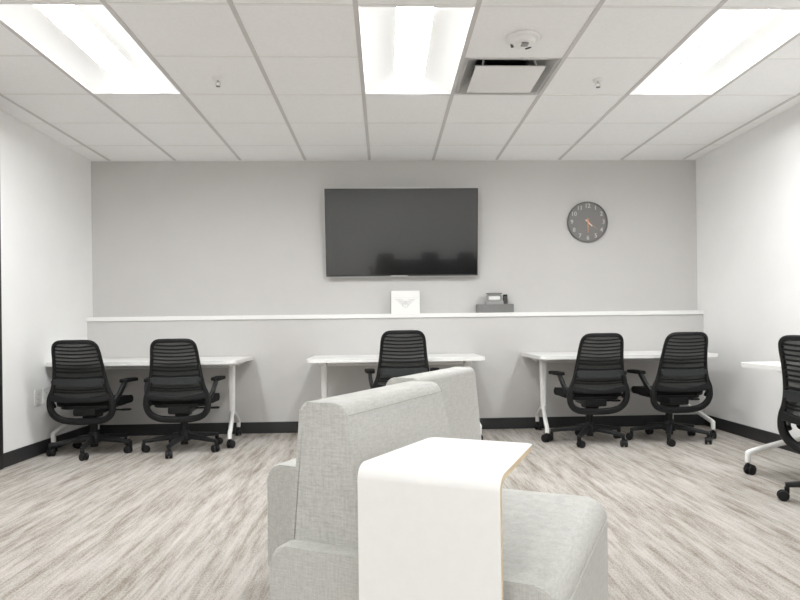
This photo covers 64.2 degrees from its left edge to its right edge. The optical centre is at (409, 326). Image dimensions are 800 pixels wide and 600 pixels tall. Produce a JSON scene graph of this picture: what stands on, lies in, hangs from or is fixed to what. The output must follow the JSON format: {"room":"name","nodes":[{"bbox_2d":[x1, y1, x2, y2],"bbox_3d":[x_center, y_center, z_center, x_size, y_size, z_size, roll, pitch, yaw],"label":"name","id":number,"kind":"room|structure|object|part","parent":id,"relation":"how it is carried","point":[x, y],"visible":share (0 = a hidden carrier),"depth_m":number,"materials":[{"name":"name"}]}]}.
{"room":"office work room","nodes":[
{"label":"office work room","id":0,"kind":"room"},
{"bbox_2d":[0,110,92,452],"bbox_3d":[-2.859,-0.423,1.248,0.120,2.870,9.514,-1,0,-2],"label":"wall","id":1,"kind":"structure","parent":0,"point":[46,210],"depth_m":5.06,"materials":[{"name":"white paint"}]},
{"bbox_2d":[0,214,3,469],"bbox_3d":[-2.874,-0.251,4.027,0.059,2.530,1.030,-1,0,-2],"label":"door","id":2,"kind":"structure","parent":1,"relation":"in","point":[1,382],"depth_m":4.53,"materials":[{"name":"green"}]},
{"bbox_2d":[34,389,40,405],"bbox_3d":[-2.927,0.560,5.025,0.011,0.124,0.080,-1,0,-2],"label":"wall outlet","id":3,"kind":"object","parent":1,"relation":"attached to","point":[37,401],"visible":1,"depth_m":5.01,"materials":[{"name":"white plastic"}]},
{"bbox_2d":[43,388,47,403],"bbox_3d":[-2.932,0.560,5.145,0.011,0.124,0.080,-1,0,-2],"label":"wall outlet","id":4,"kind":"object","parent":1,"relation":"attached to","point":[45,390],"visible":0.78,"depth_m":5.13,"materials":[{"name":"white plastic"}]},
{"bbox_2d":[3,425,88,467],"bbox_3d":[-2.929,0.963,5.209,0.011,0.105,1.339,-1,0,-2],"label":"baseboard","id":5,"kind":"structure","parent":1,"relation":"attached to","point":[21,454],"depth_m":4.96,"materials":[{"name":"black rubber"}]},
{"bbox_2d":[91,160,697,316],"bbox_3d":[-0.088,-0.454,6.176,6.038,2.870,0.120,-1,0,-2],"label":"wall","id":6,"kind":"structure","parent":0,"point":[170,238],"depth_m":6.10,"materials":[{"name":"white paint"}]},
{"bbox_2d":[324,188,478,276],"bbox_3d":[-0.069,-0.883,6.020,1.444,0.825,0.133,-1,0,-2],"label":"television","id":7,"kind":"object","parent":6,"relation":"attached to","point":[370,232],"visible":1,"depth_m":6.00,"materials":[{"name":"black metal"}]},
{"bbox_2d":[567,201,607,242],"bbox_3d":[1.725,-1.010,6.168,0.394,0.394,0.036,-1,0,-2],"label":"wall clock","id":8,"kind":"object","parent":6,"relation":"attached to","point":[587,221],"visible":1,"depth_m":6.16,"materials":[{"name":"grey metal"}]},
{"bbox_2d":[87,314,704,424],"bbox_3d":[-0.072,0.450,6.058,5.798,1.062,0.114,-1,0,-2],"label":"wall","id":9,"kind":"structure","parent":0,"point":[273,386],"depth_m":5.98,"materials":[{"name":"white paint"}]},
{"bbox_2d":[86,310,703,320],"bbox_3d":[-0.079,-0.100,6.050,5.798,0.038,0.132,-1,0,-2],"label":"trim","id":10,"kind":"structure","parent":9,"relation":"on","point":[590,313],"depth_m":5.98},
{"bbox_2d":[391,291,419,313],"bbox_3d":[-0.037,-0.227,6.038,0.268,0.215,0.081,-1,0,-2],"label":"display box","id":11,"kind":"object","parent":10,"relation":"on","point":[402,302],"visible":0.97,"depth_m":6.00,"materials":[{"name":"white paper"}]},
{"bbox_2d":[476,304,513,312],"bbox_3d":[0.816,-0.170,6.081,0.344,0.080,0.110,-1,0,-2],"label":"desk tray","id":12,"kind":"object","parent":10,"relation":"on","point":[480,308],"visible":0.98,"depth_m":6.03,"materials":[{"name":"grey plastic"}]},
{"bbox_2d":[485,293,503,303],"bbox_3d":[0.808,-0.229,6.081,0.173,0.180,0.070,-1,0,-2],"label":"tape dispenser","id":13,"kind":"object","parent":12,"relation":"in","point":[490,299],"visible":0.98,"depth_m":6.06,"materials":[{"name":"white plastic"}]},
{"bbox_3d":[0.809,-0.274,6.081,0.150,0.070,0.034,-1,0,-2],"label":"handle","id":14,"kind":"part","parent":13,"relation":"part of","materials":[{"name":"grey plastic"}]},
{"bbox_2d":[503,294,507,303],"bbox_3d":[0.915,-0.222,6.080,0.042,0.165,0.027,-1,0,-2],"label":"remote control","id":15,"kind":"object","parent":12,"relation":"in","point":[505,297],"visible":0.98,"depth_m":6.07,"materials":[{"name":"black plastic"}]},
{"bbox_2d":[89,414,703,435],"bbox_3d":[-0.064,0.928,5.995,5.798,0.105,0.011,-1,0,-2],"label":"baseboard","id":16,"kind":"structure","parent":9,"relation":"attached to","point":[695,419],"depth_m":6.02,"materials":[{"name":"black rubber"}]},
{"bbox_2d":[0,0,799,160],"bbox_3d":[0.082,-1.747,1.363,5.798,0.296,9.514,-1,0,-2],"label":"ceiling","id":17,"kind":"structure","parent":0,"point":[164,30],"depth_m":4.33,"materials":[{"name":"tile"}]},
{"bbox_2d":[0,4,180,93],"bbox_3d":[-1.813,-1.639,3.710,0.584,0.134,1.193,-1,0,-2],"label":"ceiling light","id":18,"kind":"object","parent":17,"relation":"attached to","point":[86,41],"visible":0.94,"depth_m":3.66,"materials":[{"name":"white plastic"}]},
{"bbox_3d":[-1.835,-1.599,4.296,0.572,0.048,0.005,-1,0,-2],"label":"plate","id":19,"kind":"part","parent":18,"relation":"part of","materials":[{"name":"white plastic"}]},
{"bbox_2d":[212,76,223,86],"bbox_3d":[-1.219,-1.554,4.067,0.072,0.052,0.072,-1,0,-2],"label":"sprinkler","id":20,"kind":"object","parent":17,"relation":"attached to","point":[216,79],"visible":1,"depth_m":4.06,"materials":[{"name":"white plastic"}]},
{"bbox_2d":[0,0,799,160],"bbox_3d":[0.084,-1.600,1.363,5.798,0.013,9.514,-1,0,-2],"label":"ceiling grid","id":21,"kind":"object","parent":17,"relation":"attached to","point":[1,2],"depth_m":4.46,"materials":[{"name":"white metal"}]},
{"bbox_2d":[358,6,474,93],"bbox_3d":[0.014,-1.661,3.780,0.584,0.134,1.193,-1,0,-2],"label":"ceiling light","id":22,"kind":"object","parent":17,"relation":"attached to","point":[406,50],"visible":0.91,"depth_m":3.73,"materials":[{"name":"white plastic"}]},
{"bbox_3d":[-0.008,-1.621,4.367,0.572,0.048,0.005,-1,0,-2],"label":"plate","id":23,"kind":"part","parent":22,"relation":"part of","materials":[{"name":"white plastic"}]},
{"bbox_2d":[455,58,560,93],"bbox_3d":[0.611,-1.671,4.108,0.582,0.176,0.582,-1,0,-2],"label":"ceiling vent","id":24,"kind":"object","parent":17,"relation":"in","point":[478,75],"visible":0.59,"depth_m":4.10,"materials":[{"name":"white plastic"}]},
{"bbox_2d":[505,30,539,48],"bbox_3d":[0.629,-1.577,3.540,0.191,0.050,0.191,-1,0,-2],"label":"smoke detector","id":25,"kind":"object","parent":17,"relation":"attached to","point":[520,39],"visible":1,"depth_m":3.50,"materials":[{"name":"white plastic"}]},
{"bbox_2d":[592,77,603,87],"bbox_3d":[1.232,-1.584,4.162,0.072,0.052,0.072,-1,0,-2],"label":"sprinkler","id":26,"kind":"object","parent":17,"relation":"attached to","point":[595,80],"visible":1,"depth_m":4.15,"materials":[{"name":"white plastic"}]},
{"bbox_2d":[629,9,799,94],"bbox_3d":[1.841,-1.684,3.851,0.584,0.134,1.193,-1,0,-2],"label":"ceiling light","id":27,"kind":"object","parent":17,"relation":"attached to","point":[731,41],"visible":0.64,"depth_m":3.82,"materials":[{"name":"white plastic"}]},
{"bbox_3d":[1.819,-1.644,4.438,0.572,0.048,0.005,-1,0,-2],"label":"plate","id":28,"kind":"part","parent":27,"relation":"part of","materials":[{"name":"white plastic"}]},
{"bbox_2d":[0,425,799,599],"bbox_3d":[0.116,1.025,1.361,6.038,0.100,9.754,-1,0,-2],"label":"floor","id":29,"kind":"structure","parent":0,"point":[686,521],"depth_m":3.34,"materials":[{"name":"wood"}]},
{"bbox_2d":[46,340,137,460],"bbox_3d":[-2.522,0.555,5.075,0.640,0.909,0.684,-1,0,-5],"label":"office chair","id":30,"kind":"object","parent":29,"relation":"on","point":[79,383],"visible":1,"depth_m":4.85,"materials":[{"name":"plastic"}]},
{"bbox_3d":[-2.676,0.903,5.020,0.283,0.068,0.046,-1,0,-29],"label":"leg","id":31,"kind":"part","parent":30,"relation":"part of","materials":[{"name":"plastic"}]},
{"bbox_3d":[-2.505,0.431,4.847,0.506,0.661,0.211,-1,0,-5],"label":"frame","id":32,"kind":"part","parent":30,"relation":"part of","materials":[{"name":"black plastic"}]},
{"bbox_3d":[-2.489,0.901,4.934,0.046,0.068,0.283,-1,0,-11],"label":"leg","id":33,"kind":"part","parent":30,"relation":"part of","materials":[{"name":"plastic"}]},
{"bbox_3d":[-2.530,0.602,5.145,0.519,0.078,0.420,-1,0,-5],"label":"seat","id":34,"kind":"part","parent":30,"relation":"part of","materials":[{"name":"fabric"}]},
{"bbox_3d":[-2.450,0.900,5.264,0.046,0.068,0.283,-1,0,25],"label":"leg","id":35,"kind":"part","parent":30,"relation":"part of","materials":[{"name":"plastic"}]},
{"bbox_3d":[-2.349,0.899,5.085,0.283,0.068,0.046,-1,0,7],"label":"leg","id":36,"kind":"part","parent":30,"relation":"part of","materials":[{"name":"plastic"}]},
{"bbox_3d":[-2.272,0.523,4.987,0.048,0.203,0.198,-1,0,16],"label":"armrest","id":37,"kind":"part","parent":30,"relation":"part of","materials":[{"name":"black plastic"}]},
{"bbox_3d":[-2.358,0.673,5.161,0.205,0.016,0.044,-1,0,-5],"label":"tilt lever","id":38,"kind":"part","parent":30,"relation":"part of","materials":[{"name":"black plastic"}]},
{"bbox_2d":[46,356,252,451],"bbox_3d":[-2.185,0.646,5.531,1.524,0.720,0.760,-1,0,-2],"label":"table","id":39,"kind":"object","parent":29,"relation":"on","point":[206,362],"visible":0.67,"depth_m":5.50,"materials":[{"name":"white laminate"}]},
{"bbox_2d":[141,338,225,458],"bbox_3d":[-1.824,0.547,5.125,0.638,0.909,0.665,-1,0,-7],"label":"office chair","id":40,"kind":"object","parent":29,"relation":"on","point":[175,382],"visible":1,"depth_m":4.90,"materials":[{"name":"black plastic"}]},
{"bbox_3d":[-2.047,0.520,4.987,0.048,0.203,0.198,-1,0,-29],"label":"armrest","id":41,"kind":"part","parent":40,"relation":"part of","materials":[{"name":"black plastic"}]},
{"bbox_3d":[-1.986,0.895,5.109,0.283,0.068,0.046,-1,0,-16],"label":"leg","id":42,"kind":"part","parent":40,"relation":"part of","materials":[{"name":"plastic"}]},
{"bbox_3d":[-1.823,0.892,4.983,0.046,0.068,0.283,-1,0,2],"label":"leg","id":43,"kind":"part","parent":40,"relation":"part of","materials":[{"name":"plastic"}]},
{"bbox_3d":[-1.791,0.422,4.901,0.506,0.661,0.211,-1,0,-7],"label":"frame","id":44,"kind":"part","parent":40,"relation":"part of","materials":[{"name":"black plastic"}]},
{"bbox_3d":[-1.826,0.594,5.197,0.519,0.078,0.420,-1,0,-7],"label":"seat","id":45,"kind":"part","parent":40,"relation":"part of","materials":[{"name":"fabric"}]},
{"bbox_3d":[-1.653,0.890,5.098,0.283,0.068,0.046,-1,0,20],"label":"leg","id":46,"kind":"part","parent":40,"relation":"part of","materials":[{"name":"plastic"}]},
{"bbox_3d":[-1.710,0.891,5.296,0.046,0.068,0.283,-1,0,38],"label":"leg","id":47,"kind":"part","parent":40,"relation":"part of","materials":[{"name":"plastic"}]},
{"bbox_3d":[-1.654,0.665,5.219,0.205,0.016,0.044,-1,0,-7],"label":"tilt lever","id":48,"kind":"part","parent":40,"relation":"part of","materials":[{"name":"black plastic"}]},
{"bbox_3d":[-1.562,0.514,5.048,0.048,0.203,0.198,-1,0,14],"label":"armrest","id":49,"kind":"part","parent":40,"relation":"part of","materials":[{"name":"black plastic"}]},
{"bbox_2d":[267,367,480,565],"bbox_3d":[-0.095,0.583,2.711,0.698,0.791,0.735,-1,0,24],"label":"lounge sofa","id":50,"kind":"object","parent":29,"relation":"on","point":[457,384],"visible":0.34,"depth_m":2.52,"materials":[{"name":"fabric"}]},
{"bbox_3d":[-0.092,0.740,2.711,0.695,0.407,0.735,-1,0,24],"label":"seat","id":51,"kind":"part","parent":50,"relation":"part of","materials":[{"name":"fabric"}]},
{"bbox_3d":[0.092,0.366,2.615,0.221,0.360,0.645,-1,0,24],"label":"backrest","id":52,"kind":"part","parent":50,"relation":"part of","materials":[{"name":"fabric"}]},
{"bbox_2d":[306,353,484,439],"bbox_3d":[-0.117,0.621,5.611,1.481,0.720,0.760,-1,0,-2],"label":"table","id":53,"kind":"object","parent":29,"relation":"on","point":[465,359],"visible":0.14,"depth_m":5.56,"materials":[{"name":"laminate"}]},
{"bbox_2d":[365,330,438,388],"bbox_3d":[-0.043,0.504,5.210,0.645,0.951,0.686,-1,0,-2],"label":"office chair","id":54,"kind":"object","parent":29,"relation":"on","point":[402,352],"visible":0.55,"depth_m":4.94,"materials":[{"name":"black plastic"}]},
{"bbox_3d":[-0.293,0.457,5.080,0.048,0.203,0.198,-1,0,-24],"label":"armrest","id":55,"kind":"part","parent":54,"relation":"part of","materials":[{"name":"black plastic"}]},
{"bbox_2d":[269,381,607,599],"bbox_3d":[0.132,0.579,1.767,0.718,0.791,0.735,-1,0,24],"label":"lounge sofa","id":56,"kind":"object","parent":29,"relation":"on","point":[555,546],"visible":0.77,"depth_m":1.58,"materials":[{"name":"fabric"}]},
{"bbox_3d":[-0.066,0.368,1.866,0.228,0.360,0.645,-1,0,24],"label":"backrest","id":57,"kind":"part","parent":56,"relation":"part of","materials":[{"name":"fabric"}]},
{"bbox_3d":[0.133,0.737,1.768,0.715,0.407,0.735,-1,0,24],"label":"seat","id":58,"kind":"part","parent":56,"relation":"part of","materials":[{"name":"fabric"}]},
{"bbox_2d":[357,437,531,599],"bbox_3d":[0.117,0.639,1.544,0.331,0.664,0.386,-1,0,24],"label":"side table","id":59,"kind":"object","parent":29,"relation":"on","point":[430,509],"visible":1,"depth_m":1.38,"materials":[{"name":"white laminate"}]},
{"bbox_2d":[548,333,629,447],"bbox_3d":[1.481,0.506,5.294,0.660,0.909,0.697,-1,0,-2],"label":"office chair","id":60,"kind":"object","parent":29,"relation":"on","point":[599,377],"visible":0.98,"depth_m":5.05,"materials":[{"name":"black plastic"}]},
{"bbox_3d":[1.258,0.480,5.160,0.048,0.203,0.198,-1,0,-24],"label":"armrest","id":61,"kind":"part","parent":60,"relation":"part of","materials":[{"name":"black plastic"}]},
{"bbox_3d":[1.331,0.854,5.350,0.283,0.068,0.046,-1,0,13],"label":"leg","id":62,"kind":"part","parent":60,"relation":"part of","materials":[{"name":"plastic"}]},
{"bbox_3d":[1.412,0.853,5.160,0.046,0.068,0.283,-1,0,31],"label":"leg","id":63,"kind":"part","parent":60,"relation":"part of","materials":[{"name":"plastic"}]},
{"bbox_3d":[1.496,0.552,5.351,0.519,0.078,0.420,-1,0,-2],"label":"seat","id":64,"kind":"part","parent":60,"relation":"part of","materials":[{"name":"fabric"}]},
{"bbox_3d":[1.506,0.382,5.052,0.506,0.661,0.211,-1,0,-2],"label":"frame","id":65,"kind":"part","parent":60,"relation":"part of","materials":[{"name":"black plastic"}]},
{"bbox_3d":[1.663,0.850,5.380,0.283,0.068,0.046,-1,0,-23],"label":"leg","id":66,"kind":"part","parent":60,"relation":"part of","materials":[{"name":"plastic"}]},
{"bbox_3d":[1.617,0.850,5.179,0.046,0.068,0.283,-1,0,-41],"label":"leg","id":67,"kind":"part","parent":60,"relation":"part of","materials":[{"name":"plastic"}]},
{"bbox_2d":[521,350,717,441],"bbox_3d":[1.832,0.597,5.686,1.524,0.720,0.760,-1,0,-2],"label":"table","id":68,"kind":"object","parent":29,"relation":"on","point":[543,358],"visible":0.69,"depth_m":5.64,"materials":[{"name":"laminate"}]},
{"bbox_2d":[626,332,712,446],"bbox_3d":[2.156,0.498,5.327,0.669,0.909,0.686,-1,0,-2],"label":"office chair","id":69,"kind":"object","parent":29,"relation":"on","point":[682,375],"visible":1,"depth_m":5.09,"materials":[{"name":"black plastic"}]},
{"bbox_3d":[1.937,0.471,5.198,0.048,0.203,0.198,-1,0,-24],"label":"armrest","id":70,"kind":"part","parent":69,"relation":"part of","materials":[{"name":"black plastic"}]},
{"bbox_3d":[2.006,0.845,5.364,0.283,0.068,0.046,-1,0,5],"label":"leg","id":71,"kind":"part","parent":69,"relation":"part of","materials":[{"name":"plastic"}]},
{"bbox_3d":[2.141,0.844,5.520,0.046,0.068,0.283,-1,0,-13],"label":"leg","id":72,"kind":"part","parent":69,"relation":"part of","materials":[{"name":"plastic"}]},
{"bbox_3d":[2.175,0.544,5.389,0.519,0.078,0.420,-1,0,-2],"label":"seat","id":73,"kind":"part","parent":69,"relation":"part of","materials":[{"name":"fabric"}]},
{"bbox_3d":[2.113,0.844,5.188,0.046,0.068,0.283,-1,0,23],"label":"leg","id":74,"kind":"part","parent":69,"relation":"part of","materials":[{"name":"plastic"}]},
{"bbox_3d":[2.185,0.373,5.090,0.506,0.661,0.211,-1,0,-2],"label":"frame","id":75,"kind":"part","parent":69,"relation":"part of","materials":[{"name":"black plastic"}]},
{"bbox_3d":[2.330,0.842,5.440,0.283,0.068,0.046,-1,0,-31],"label":"leg","id":76,"kind":"part","parent":69,"relation":"part of","materials":[{"name":"plastic"}]},
{"bbox_3d":[2.313,0.842,5.235,0.283,0.068,0.046,-1,0,41],"label":"leg","id":77,"kind":"part","parent":69,"relation":"part of","materials":[{"name":"plastic"}]},
{"bbox_2d":[741,361,799,474],"bbox_3d":[2.550,0.586,3.400,0.760,0.720,1.524,-1,0,-2],"label":"table","id":78,"kind":"object","parent":29,"relation":"on","point":[748,468],"visible":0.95,"depth_m":4.06,"materials":[{"name":"laminate"}]},
{"bbox_2d":[777,335,799,501],"bbox_3d":[2.340,0.494,3.347,0.718,0.909,0.678,-1,0,-22],"label":"office chair","id":79,"kind":"object","parent":29,"relation":"on","point":[788,345],"visible":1,"depth_m":3.40,"materials":[{"name":"black plastic"}]},
{"bbox_3d":[2.116,0.468,3.535,0.198,0.203,0.048,-1,0,-44],"label":"armrest","id":80,"kind":"part","parent":79,"relation":"part of","materials":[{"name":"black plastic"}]},
{"bbox_3d":[2.183,0.842,3.430,0.283,0.068,0.046,-1,0,23],"label":"leg","id":81,"kind":"part","parent":79,"relation":"part of","materials":[{"name":"plastic"}]},
{"bbox_2d":[696,104,799,436],"bbox_3d":[3.054,-0.496,1.477,0.120,2.870,9.514,-1,0,-2],"label":"wall","id":82,"kind":"structure","parent":0,"point":[748,187],"depth_m":5.32,"materials":[{"name":"white paint"}]},
{"bbox_2d":[704,415,799,453],"bbox_3d":[3.008,0.887,1.411,0.011,0.105,9.389,-1,0,-2],"label":"baseboard","id":83,"kind":"structure","parent":82,"relation":"attached to","point":[752,433],"depth_m":5.37,"materials":[{"name":"black rubber"}]}
]}

